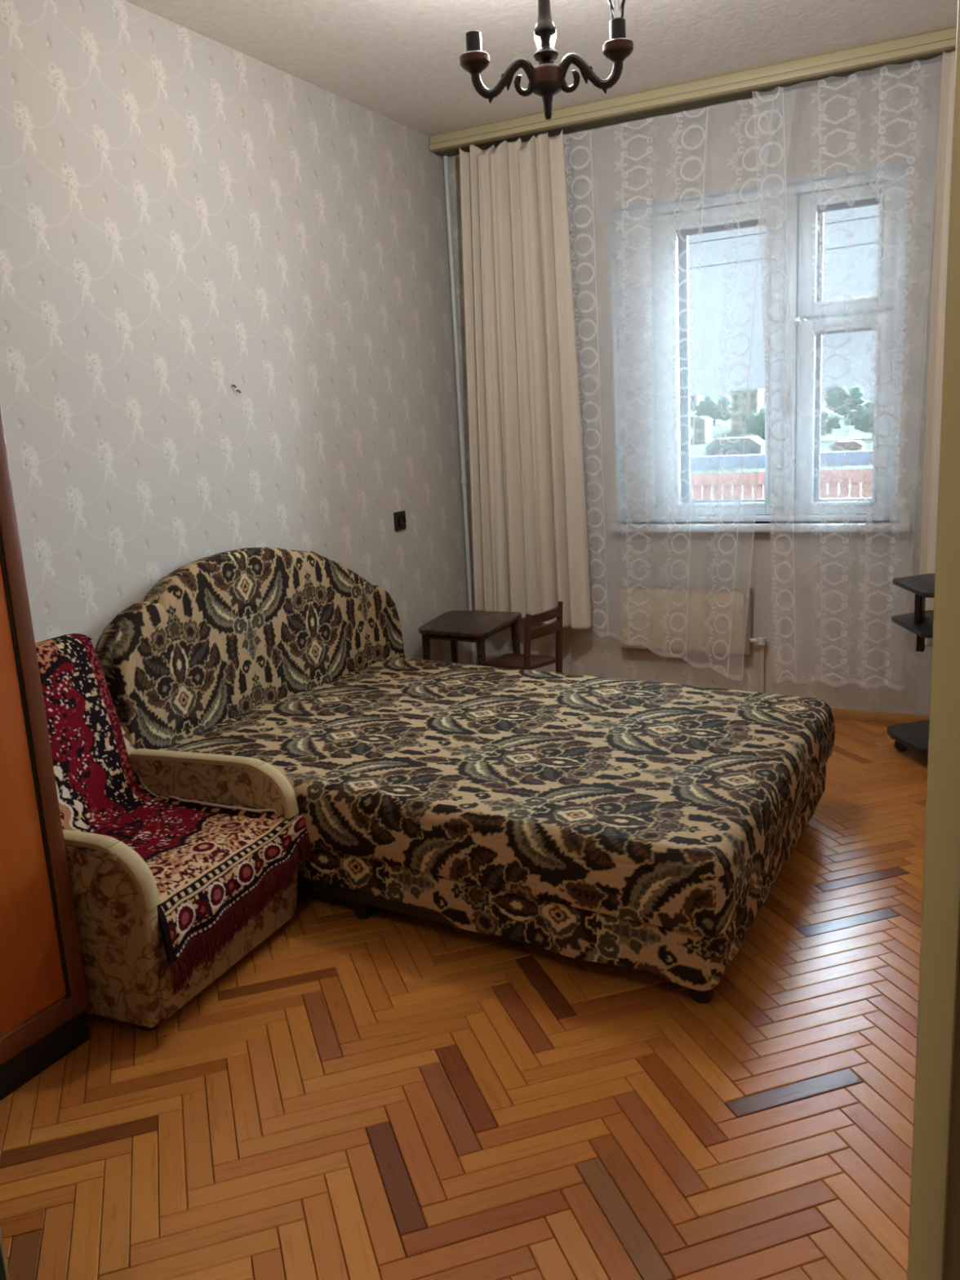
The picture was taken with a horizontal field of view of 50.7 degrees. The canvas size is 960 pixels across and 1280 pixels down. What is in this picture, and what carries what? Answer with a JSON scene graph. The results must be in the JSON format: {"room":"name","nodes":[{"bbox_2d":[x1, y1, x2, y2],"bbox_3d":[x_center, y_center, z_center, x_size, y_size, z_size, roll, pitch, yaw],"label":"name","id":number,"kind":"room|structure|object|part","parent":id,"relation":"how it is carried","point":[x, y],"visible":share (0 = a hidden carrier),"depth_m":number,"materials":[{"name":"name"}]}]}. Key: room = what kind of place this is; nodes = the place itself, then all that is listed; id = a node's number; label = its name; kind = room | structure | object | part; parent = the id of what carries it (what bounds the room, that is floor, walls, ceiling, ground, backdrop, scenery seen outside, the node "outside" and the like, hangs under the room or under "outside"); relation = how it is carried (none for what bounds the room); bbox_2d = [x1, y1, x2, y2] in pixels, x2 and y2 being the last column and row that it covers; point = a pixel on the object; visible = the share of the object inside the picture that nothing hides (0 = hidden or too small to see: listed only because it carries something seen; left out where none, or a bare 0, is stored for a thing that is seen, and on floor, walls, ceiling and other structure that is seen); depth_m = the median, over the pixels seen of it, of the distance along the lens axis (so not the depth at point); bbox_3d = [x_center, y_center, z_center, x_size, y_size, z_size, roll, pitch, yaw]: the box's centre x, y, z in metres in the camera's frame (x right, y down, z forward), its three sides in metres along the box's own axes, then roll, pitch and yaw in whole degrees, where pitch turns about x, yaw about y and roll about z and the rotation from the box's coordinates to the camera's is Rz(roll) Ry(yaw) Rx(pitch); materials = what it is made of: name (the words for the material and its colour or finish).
{"room":"bedroom","nodes":[
{"label":"bedroom","id":0,"kind":"room"},
{"bbox_2d":[0,0,471,664],"bbox_3d":[-1.054,-0.606,3.294,0.140,2.680,3.950,3,13,27],"label":"wall","id":1,"kind":"structure","parent":0,"point":[186,216],"depth_m":3.36,"materials":[{"name":"paper"}]},
{"bbox_2d":[393,511,406,530],"bbox_3d":[-0.350,-0.529,4.495,0.021,0.082,0.088,3,13,27],"label":"wall socket","id":2,"kind":"object","parent":1,"relation":"attached to","point":[399,517],"visible":1,"depth_m":4.48,"materials":[{"name":"black plastic"}]},
{"bbox_2d":[0,718,928,1279],"bbox_3d":[0.255,0.986,1.956,3.840,0.120,6.410,3,13,27],"label":"floor","id":3,"kind":"structure","parent":0,"point":[388,1095],"depth_m":2.02,"materials":[{"name":"brown wood"}]},
{"bbox_2d":[0,406,89,1100],"bbox_3d":[-1.357,0.054,1.928,0.614,1.885,0.766,3,13,27],"label":"wardrobe","id":4,"kind":"object","parent":3,"relation":"on","point":[44,1002],"visible":1,"depth_m":2.14,"materials":[{"name":"brown wood"}]},
{"bbox_3d":[-1.069,0.861,1.964,0.016,0.006,0.647,3,13,27],"label":"moulding","id":5,"kind":"part","parent":4,"relation":"part of","materials":[{"name":"brown wood"}]},
{"bbox_3d":[-1.116,0.041,1.798,0.009,1.670,0.657,3,13,27],"label":"panel","id":6,"kind":"part","parent":4,"relation":"part of","materials":[{"name":"orange paint"}]},
{"bbox_3d":[-1.068,0.888,1.974,0.016,0.050,0.671,3,13,27],"label":"rail","id":7,"kind":"part","parent":4,"relation":"part of","materials":[{"name":"brown wood"}]},
{"bbox_2d":[62,726,298,1031],"bbox_3d":[-0.952,0.453,2.598,0.741,0.787,0.626,2,13,23],"label":"armchair","id":8,"kind":"object","parent":3,"relation":"on","point":[116,899],"visible":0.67,"depth_m":2.31,"materials":[{"name":"fabric"}]},
{"bbox_3d":[-1.036,0.571,2.369,0.685,0.600,0.044,2,13,23],"label":"arm","id":9,"kind":"part","parent":8,"relation":"part of","materials":[{"name":"fabric"}]},
{"bbox_2d":[35,633,312,995],"bbox_3d":[-0.927,0.383,2.602,0.770,0.702,0.590,2,13,23],"label":"cover","id":10,"kind":"object","parent":8,"relation":"on","point":[204,859],"visible":0.66,"depth_m":2.67,"materials":[{"name":"red fabric"}]},
{"bbox_3d":[-0.817,0.455,2.863,0.685,0.600,0.044,2,13,23],"label":"arm","id":11,"kind":"part","parent":8,"relation":"part of","materials":[{"name":"fabric"}]},
{"bbox_3d":[-0.631,0.683,2.525,0.030,0.268,0.527,2,13,23],"label":"panel","id":12,"kind":"part","parent":8,"relation":"part of","materials":[{"name":"fabric"}]},
{"bbox_2d":[443,155,475,665],"bbox_3d":[-0.093,-1.016,4.918,0.032,2.610,0.032,3,13,27],"label":"pipe","id":13,"kind":"object","parent":3,"relation":"on","point":[463,481],"visible":0.81,"depth_m":4.87,"materials":[{"name":"grey metal"}]},
{"bbox_2d":[95,546,835,1003],"bbox_3d":[0.059,0.176,3.250,1.928,0.951,1.679,3,13,27],"label":"bed","id":14,"kind":"object","parent":3,"relation":"on","point":[647,827],"visible":0.88,"depth_m":2.85,"materials":[{"name":"fabric"}]},
{"bbox_3d":[-0.759,-0.023,3.696,0.048,0.645,1.570,3,13,27],"label":"headboard","id":15,"kind":"part","parent":14,"relation":"part of","materials":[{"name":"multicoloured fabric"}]},
{"bbox_3d":[-0.734,-0.015,3.684,0.099,0.671,1.570,3,13,27],"label":"headboard","id":16,"kind":"part","parent":14,"relation":"part of","materials":[{"name":"fabric"}]},
{"bbox_3d":[-0.326,0.728,2.825,0.068,0.090,0.066,3,13,27],"label":"leg","id":17,"kind":"part","parent":14,"relation":"part of","materials":[{"name":"black plastic"}]},
{"bbox_3d":[0.087,0.345,3.209,1.825,0.186,1.567,3,13,27],"label":"mattress","id":18,"kind":"part","parent":14,"relation":"part of","materials":[{"name":"fabric"}]},
{"bbox_3d":[0.511,0.785,2.334,0.068,0.090,0.066,3,13,27],"label":"leg","id":19,"kind":"part","parent":14,"relation":"part of","materials":[{"name":"black plastic"}]},
{"bbox_2d":[417,610,521,666],"bbox_3d":[-0.047,0.139,4.646,0.417,0.463,0.500,3,13,27],"label":"side table","id":20,"kind":"object","parent":3,"relation":"on","point":[454,626],"visible":0.78,"depth_m":4.51,"materials":[{"name":"brown wood"}]},
{"bbox_3d":[-0.235,0.183,4.538,0.056,0.442,0.036,-14,16,-43],"label":"leg","id":21,"kind":"part","parent":20,"relation":"part of","materials":[{"name":"brown wood"}]},
{"bbox_3d":[-0.123,0.102,4.894,0.036,0.442,0.060,-9,13,-26],"label":"leg","id":22,"kind":"part","parent":20,"relation":"part of","materials":[{"name":"brown wood"}]},
{"bbox_3d":[0.017,0.202,4.383,0.037,0.442,0.062,-8,13,-23],"label":"leg","id":23,"kind":"part","parent":20,"relation":"part of","materials":[{"name":"brown wood"}]},
{"bbox_3d":[0.178,0.112,4.769,0.059,0.442,0.037,-13,16,-40],"label":"leg","id":24,"kind":"part","parent":20,"relation":"part of","materials":[{"name":"brown wood"}]},
{"bbox_2d":[485,600,562,672],"bbox_3d":[0.194,0.114,4.468,0.303,0.557,0.222,5,14,32],"label":"chair","id":25,"kind":"object","parent":3,"relation":"on","point":[526,660],"visible":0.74,"depth_m":4.39,"materials":[{"name":"brown wood"}]},
{"bbox_3d":[0.184,0.097,4.470,0.274,0.020,0.220,4,14,32],"label":"seat","id":26,"kind":"part","parent":25,"relation":"part of","materials":[{"name":"brown wood"}]},
{"bbox_3d":[0.208,0.149,4.358,0.048,0.533,0.030,3,13,27],"label":"post","id":27,"kind":"part","parent":25,"relation":"part of","materials":[{"name":"brown wood"}]},
{"bbox_3d":[0.353,0.103,4.478,0.048,0.557,0.030,3,13,27],"label":"post","id":28,"kind":"part","parent":25,"relation":"part of","materials":[{"name":"brown wood"}]},
{"bbox_2d":[886,573,935,764],"bbox_3d":[1.823,0.132,3.682,0.652,0.672,0.499,3,13,27],"label":"computer desk","id":29,"kind":"object","parent":3,"relation":"on","point":[914,736],"visible":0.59,"depth_m":3.79,"materials":[{"name":"black laminate"}]},
{"bbox_2d":[886,720,928,755],"bbox_3d":[1.847,0.385,3.753,0.652,0.022,0.458,3,13,27],"label":"shelf","id":30,"kind":"object","parent":29,"relation":"attached to","point":[914,735],"depth_m":3.87,"materials":[{"name":"black laminate"}]},
{"bbox_2d":[891,609,933,638],"bbox_3d":[1.815,-0.047,3.643,0.648,0.018,0.499,3,13,27],"label":"shelf","id":31,"kind":"object","parent":29,"relation":"attached to","point":[922,627],"depth_m":3.73,"materials":[{"name":"black laminate"}]},
{"bbox_3d":[1.651,-0.146,3.804,0.020,0.127,0.250,3,13,27],"label":"panel","id":32,"kind":"part","parent":29,"relation":"part of","materials":[{"name":"black laminate"}]},
{"bbox_3d":[1.666,-0.014,3.833,0.027,0.112,0.040,3,13,27],"label":"support post","id":33,"kind":"part","parent":29,"relation":"part of","materials":[{"name":"black laminate"}]},
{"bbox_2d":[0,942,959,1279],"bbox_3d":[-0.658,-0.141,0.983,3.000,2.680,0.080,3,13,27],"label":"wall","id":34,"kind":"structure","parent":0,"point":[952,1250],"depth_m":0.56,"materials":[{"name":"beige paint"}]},
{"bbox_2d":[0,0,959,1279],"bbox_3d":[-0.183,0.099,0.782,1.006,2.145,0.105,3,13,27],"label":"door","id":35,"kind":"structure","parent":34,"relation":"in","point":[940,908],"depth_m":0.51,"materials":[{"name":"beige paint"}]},
{"bbox_2d":[124,0,957,136],"bbox_3d":[0.110,-1.681,1.394,3.840,0.120,6.410,3,13,27],"label":"ceiling","id":36,"kind":"structure","parent":0,"point":[398,60],"depth_m":3.49,"materials":[{"name":"paint"}]},
{"bbox_2d":[459,0,633,119],"bbox_3d":[0.140,-1.534,2.378,0.324,0.576,0.324,-12,15,-36],"label":"chandelier","id":37,"kind":"object","parent":36,"relation":"hanging from","point":[546,79],"visible":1,"depth_m":2.40,"materials":[{"name":"brown metal"}]},
{"bbox_3d":[0.061,-1.337,2.423,0.162,0.097,0.024,-3,12,-1],"label":"arm","id":38,"kind":"part","parent":37,"relation":"part of","materials":[{"name":"brown metal"}]},
{"bbox_3d":[0.165,-1.521,2.561,0.056,0.082,0.056,3,13,27],"label":"lit bulb","id":39,"kind":"part","parent":37,"relation":"part of","materials":[{"name":"white glass"}]},
{"bbox_3d":[0.258,-1.344,2.407,0.162,0.097,0.025,-1,12,11],"label":"arm","id":40,"kind":"part","parent":37,"relation":"part of","materials":[{"name":"brown metal"}]},
{"bbox_3d":[0.318,-1.504,2.360,0.060,0.127,0.060,3,13,27],"label":"clear bulb","id":41,"kind":"part","parent":37,"relation":"part of","materials":[{"name":"clear glass"}]},
{"bbox_2d":[448,60,942,715],"bbox_3d":[1.190,-0.980,4.488,3.000,2.680,0.360,3,13,27],"label":"wall","id":42,"kind":"structure","parent":0,"point":[584,652],"depth_m":4.33,"materials":[{"name":"paper"}]},
{"bbox_2d":[459,129,591,629],"bbox_3d":[0.197,-1.121,4.624,0.586,2.165,0.122,3,13,27],"label":"drape","id":43,"kind":"object","parent":42,"relation":"hanging from","point":[530,540],"visible":0.99,"depth_m":4.59,"materials":[{"name":"beige fabric"}]},
{"bbox_2d":[564,94,774,678],"bbox_3d":[0.839,-0.990,4.372,1.000,2.365,0.021,3,13,27],"label":"curtain","id":44,"kind":"object","parent":42,"relation":"hanging from","point":[621,194],"visible":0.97,"depth_m":4.36,"materials":[{"name":"white fabric"}]},
{"bbox_2d":[617,583,765,693],"bbox_3d":[0.962,0.033,4.606,0.667,0.570,0.064,3,13,27],"label":"radiator","id":45,"kind":"object","parent":42,"relation":"attached to","point":[700,597],"visible":0.88,"depth_m":4.55,"materials":[{"name":"beige metal"}]},
{"bbox_3d":[0.911,-0.098,4.591,0.570,0.286,0.038,3,13,27],"label":"panel","id":46,"kind":"part","parent":45,"relation":"part of","materials":[{"name":"beige metal"}]},
{"bbox_2d":[617,583,751,591],"bbox_3d":[0.913,-0.238,4.555,0.602,0.014,0.044,3,13,27],"label":"grille","id":47,"kind":"object","parent":45,"relation":"attached to","point":[652,587],"depth_m":4.55,"materials":[{"name":"metal"}]},
{"bbox_2d":[429,26,956,156],"bbox_3d":[1.003,-2.183,4.004,2.705,0.070,0.140,3,13,27],"label":"curtain rod","id":48,"kind":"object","parent":42,"relation":"attached to","point":[928,47],"depth_m":4.00,"materials":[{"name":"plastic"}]},
{"bbox_2d":[609,520,910,532],"bbox_3d":[1.188,-0.492,4.415,1.270,0.033,0.130,3,13,27],"label":"window sill","id":49,"kind":"structure","parent":42,"relation":"attached to","point":[804,526],"depth_m":4.34,"materials":[{"name":"white paint"}]},
{"bbox_2d":[615,165,908,522],"bbox_3d":[1.216,-1.214,4.426,1.200,1.370,0.257,3,13,27],"label":"window","id":50,"kind":"structure","parent":42,"relation":"in","point":[803,211],"depth_m":4.33,"materials":[{"name":"white paint"}]},
{"bbox_3d":[1.041,-1.197,4.425,0.568,1.298,0.046,3,13,27],"label":"sash","id":51,"kind":"part","parent":50,"relation":"part of","materials":[{"name":"white paint"}]},
{"bbox_3d":[1.054,-1.188,4.420,0.384,1.174,0.003,3,13,27],"label":"pane","id":52,"kind":"part","parent":50,"relation":"part of","materials":[{"name":"clear glass"}]},
{"bbox_3d":[1.117,-1.232,4.570,0.568,1.298,0.041,3,13,27],"label":"sash","id":53,"kind":"part","parent":50,"relation":"part of","materials":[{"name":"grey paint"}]},
{"bbox_3d":[1.131,-1.224,4.567,0.384,1.174,0.003,3,13,27],"label":"pane","id":54,"kind":"part","parent":50,"relation":"part of","materials":[{"name":"clear glass"}]},
{"bbox_3d":[1.301,-1.015,4.288,0.016,0.120,0.014,3,13,27],"label":"handle","id":55,"kind":"part","parent":50,"relation":"part of","materials":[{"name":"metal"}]},
{"bbox_3d":[1.521,-0.930,4.236,0.240,0.702,0.003,3,13,27],"label":"pane","id":56,"kind":"part","parent":50,"relation":"part of","materials":[{"name":"clear glass"}]},
{"bbox_3d":[1.593,-0.966,4.383,0.373,0.806,0.041,3,13,27],"label":"sash","id":57,"kind":"part","parent":50,"relation":"part of","materials":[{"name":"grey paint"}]},
{"bbox_3d":[1.516,-0.932,4.237,0.373,0.806,0.046,3,13,27],"label":"sash","id":58,"kind":"part","parent":50,"relation":"part of","materials":[{"name":"white paint"}]},
{"bbox_3d":[1.481,-1.573,4.102,0.373,0.477,0.046,3,13,27],"label":"sash","id":59,"kind":"part","parent":50,"relation":"part of","materials":[{"name":"white paint"}]},
{"bbox_3d":[1.558,-1.608,4.247,0.373,0.477,0.041,3,13,27],"label":"sash","id":60,"kind":"part","parent":50,"relation":"part of","materials":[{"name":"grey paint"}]},
{"bbox_2d":[752,61,919,688],"bbox_3d":[1.431,-0.964,4.044,0.686,2.373,0.022,3,13,27],"label":"curtain","id":61,"kind":"object","parent":42,"relation":"hanging from","point":[885,682],"visible":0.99,"depth_m":4.02,"materials":[{"name":"white fabric"}]},
{"bbox_2d":[830,707,929,724],"bbox_3d":[1.172,0.298,4.586,2.720,0.045,0.016,3,13,27],"label":"baseboard","id":62,"kind":"structure","parent":42,"relation":"attached to","point":[841,713],"depth_m":4.31,"materials":[{"name":"brown wood"}]},
{"bbox_2d":[915,50,955,647],"bbox_3d":[1.818,-1.023,3.780,0.287,2.185,0.038,2,13,24],"label":"drape","id":63,"kind":"object","parent":42,"relation":"hanging from","point":[935,363],"visible":0.48,"depth_m":3.80,"materials":[{"name":"beige fabric"}]},
{"bbox_3d":[1.620,0.215,5.362,3.200,0.140,1.050,3,13,27],"label":"floor","id":64,"kind":"structure","parent":0,"visible":0},
{"bbox_2d":[690,449,872,500],"bbox_3d":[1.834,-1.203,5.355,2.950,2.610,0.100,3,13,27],"label":"balcony railing","id":65,"kind":"object","parent":64,"relation":"on","point":[855,477],"visible":0.09,"depth_m":5.56,"materials":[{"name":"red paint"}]},
{"bbox_3d":[1.847,-0.965,5.405,2.950,0.073,0.100,3,13,27],"label":"rail","id":66,"kind":"part","parent":65,"relation":"part of","materials":[{"name":"metal"}]},
{"bbox_3d":[1.856,-0.870,5.399,2.860,0.070,0.019,3,13,27],"label":"rail","id":67,"kind":"part","parent":65,"relation":"part of","materials":[{"name":"metal"}]},
{"label":"outside","id":68,"kind":"structure","parent":0,"visible":0},
{"bbox_2d":[689,400,873,499],"bbox_3d":[44.907,-41.052,214.358,400.000,16.757,411.000,3,13,27],"label":"ground","id":69,"kind":"structure","parent":68,"point":[717,430],"depth_m":219.55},
{"bbox_2d":[689,395,702,411],"bbox_3d":[82.086,-92.121,396.882,8.400,6.500,8.400,3,13,27],"label":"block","id":70,"kind":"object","parent":69,"relation":"on","point":[698,397],"visible":0.16,"depth_m":392.53,"materials":[{"name":"concrete"}]},
{"bbox_2d":[689,416,712,443],"bbox_3d":[50.840,-49.535,238.665,6.800,5.960,6.600,3,13,27],"label":"house","id":71,"kind":"structure","parent":69,"relation":"on","point":[703,424],"depth_m":235.60,"materials":[{"name":"concrete"}]},
{"bbox_2d":[694,395,731,424],"bbox_3d":[65.942,-64.591,285.645,11.515,8.515,12.403,3,13,27],"label":"tree","id":72,"kind":"object","parent":69,"relation":"on","point":[712,407],"visible":0.86,"depth_m":281.76,"materials":[{"name":"green plant"}]},
{"bbox_2d":[704,436,764,456],"bbox_3d":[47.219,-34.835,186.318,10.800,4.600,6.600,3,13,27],"label":"car","id":73,"kind":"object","parent":69,"relation":"on","point":[753,445],"visible":0.48,"depth_m":183.35,"materials":[{"name":"metal"}]},
{"bbox_2d":[729,388,764,431],"bbox_3d":[66.932,-57.195,253.769,6.900,10.500,7.400,3,13,27],"label":"apartment block","id":74,"kind":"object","parent":69,"relation":"on","point":[755,398],"visible":0.59,"depth_m":250.79,"materials":[{"name":"concrete"}]},
{"bbox_2d":[742,406,764,440],"bbox_3d":[61.607,-45.978,216.434,10.103,8.508,9.535,3,13,27],"label":"tree","id":75,"kind":"object","parent":69,"relation":"on","point":[755,424],"visible":0.31,"depth_m":215.51,"materials":[{"name":"green plant"}]},
{"bbox_2d":[820,407,842,435],"bbox_3d":[70.604,-45.281,211.738,9.449,8.122,9.069,3,13,27],"label":"tree","id":76,"kind":"object","parent":69,"relation":"on","point":[833,424],"visible":0.27,"depth_m":209.03,"materials":[{"name":"green plant"}]},
{"bbox_2d":[826,483,839,498],"bbox_3d":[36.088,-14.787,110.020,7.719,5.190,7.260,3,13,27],"label":"fence","id":77,"kind":"object","parent":69,"relation":"on","point":[827,483],"visible":0.03,"depth_m":108.75,"materials":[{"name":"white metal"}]},
{"bbox_2d":[825,386,845,403],"bbox_3d":[130.407,-89.524,372.029,6.400,6.500,6.400,3,13,27],"label":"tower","id":78,"kind":"structure","parent":69,"relation":"on","point":[835,388],"depth_m":369.38,"materials":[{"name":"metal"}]},
{"bbox_2d":[823,385,865,417],"bbox_3d":[95.306,-61.743,264.847,10.582,8.964,11.994,3,13,27],"label":"tree","id":79,"kind":"object","parent":69,"relation":"on","point":[835,399],"visible":0.76,"depth_m":261.29,"materials":[{"name":"green plant"}]},
{"bbox_2d":[828,440,867,451],"bbox_3d":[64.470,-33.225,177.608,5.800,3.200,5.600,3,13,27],"label":"car","id":80,"kind":"object","parent":69,"relation":"on","point":[853,445],"visible":0.41,"depth_m":175.16,"materials":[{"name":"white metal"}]},
{"bbox_2d":[844,400,874,438],"bbox_3d":[80.036,-44.883,207.124,10.749,8.236,10.492,3,13,27],"label":"tree","id":81,"kind":"object","parent":69,"relation":"on","point":[860,422],"visible":0.44,"depth_m":204.39,"materials":[{"name":"green plant"}]},
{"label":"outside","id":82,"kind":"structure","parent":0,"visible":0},
{"bbox_2d":[688,215,879,244],"bbox_3d":[10.836,-14.328,34.937,30.267,0.936,0.329,1,13,20],"label":"power line","id":83,"kind":"object","parent":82,"point":[877,215],"visible":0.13,"depth_m":35.59,"materials":[{"name":"metal"}]},
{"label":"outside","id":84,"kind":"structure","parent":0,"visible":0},
{"bbox_2d":[688,241,878,269],"bbox_3d":[10.882,-13.498,35.112,30.267,1.036,0.329,1,13,20],"label":"power line","id":85,"kind":"object","parent":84,"point":[877,242],"visible":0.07,"depth_m":35.76,"materials":[{"name":"metal"}]}
]}

